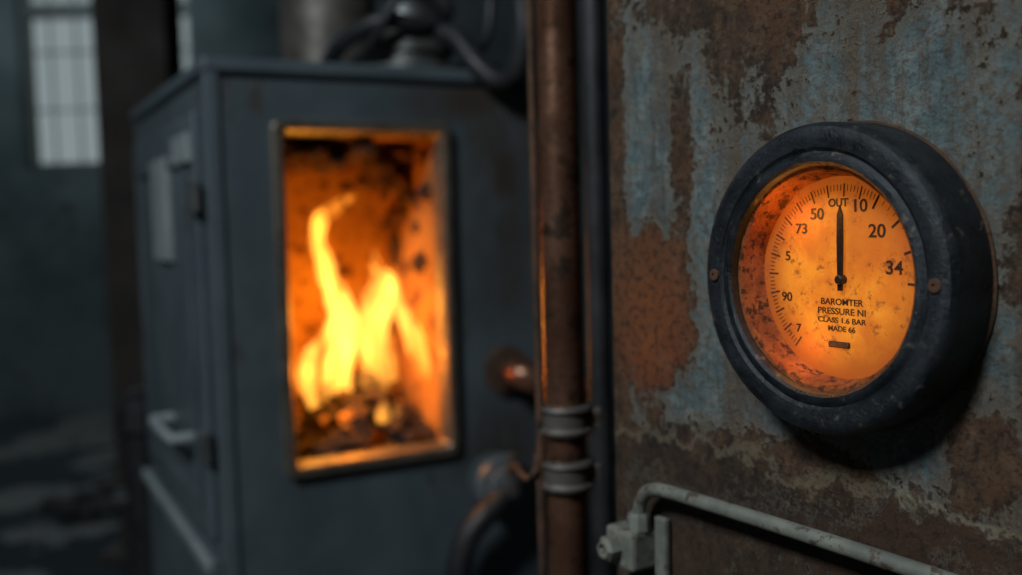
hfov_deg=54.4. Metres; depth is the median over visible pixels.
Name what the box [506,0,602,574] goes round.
copper pipe
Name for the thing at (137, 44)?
steel column
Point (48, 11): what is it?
window
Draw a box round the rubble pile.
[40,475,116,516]
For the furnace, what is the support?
on the floor
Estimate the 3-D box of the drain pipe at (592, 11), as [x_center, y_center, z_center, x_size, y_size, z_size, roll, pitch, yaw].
[0.065,-0.768,0.919,0.022,4.000,0.022,-2,4,0]
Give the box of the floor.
[0,398,617,574]
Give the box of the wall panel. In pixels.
[607,0,1021,574]
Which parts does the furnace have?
label plate, handle, door, plate, access door, corner trim, lid, door frame, valve lever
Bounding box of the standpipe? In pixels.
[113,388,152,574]
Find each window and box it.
[20,0,99,167]
[180,0,190,65]
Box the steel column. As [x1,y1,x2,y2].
[91,0,182,548]
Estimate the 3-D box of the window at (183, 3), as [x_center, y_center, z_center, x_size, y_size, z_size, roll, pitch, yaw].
[-2.447,-1.674,7.001,0.435,1.610,0.070,-2,4,0]
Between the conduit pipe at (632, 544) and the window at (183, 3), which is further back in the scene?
the window at (183, 3)
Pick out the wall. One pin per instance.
(55, 345)
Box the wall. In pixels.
[0,0,613,413]
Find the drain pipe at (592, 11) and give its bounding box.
[581,0,614,574]
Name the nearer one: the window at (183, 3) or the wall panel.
the wall panel
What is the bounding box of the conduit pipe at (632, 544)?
[597,483,958,574]
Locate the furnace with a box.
[131,0,588,574]
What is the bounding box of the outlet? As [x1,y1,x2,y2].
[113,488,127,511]
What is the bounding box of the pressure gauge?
[707,120,996,435]
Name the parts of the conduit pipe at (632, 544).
mounting plate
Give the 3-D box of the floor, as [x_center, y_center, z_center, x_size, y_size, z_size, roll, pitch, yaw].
[-0.767,1.253,2.091,7.200,0.150,10.400,-2,4,0]

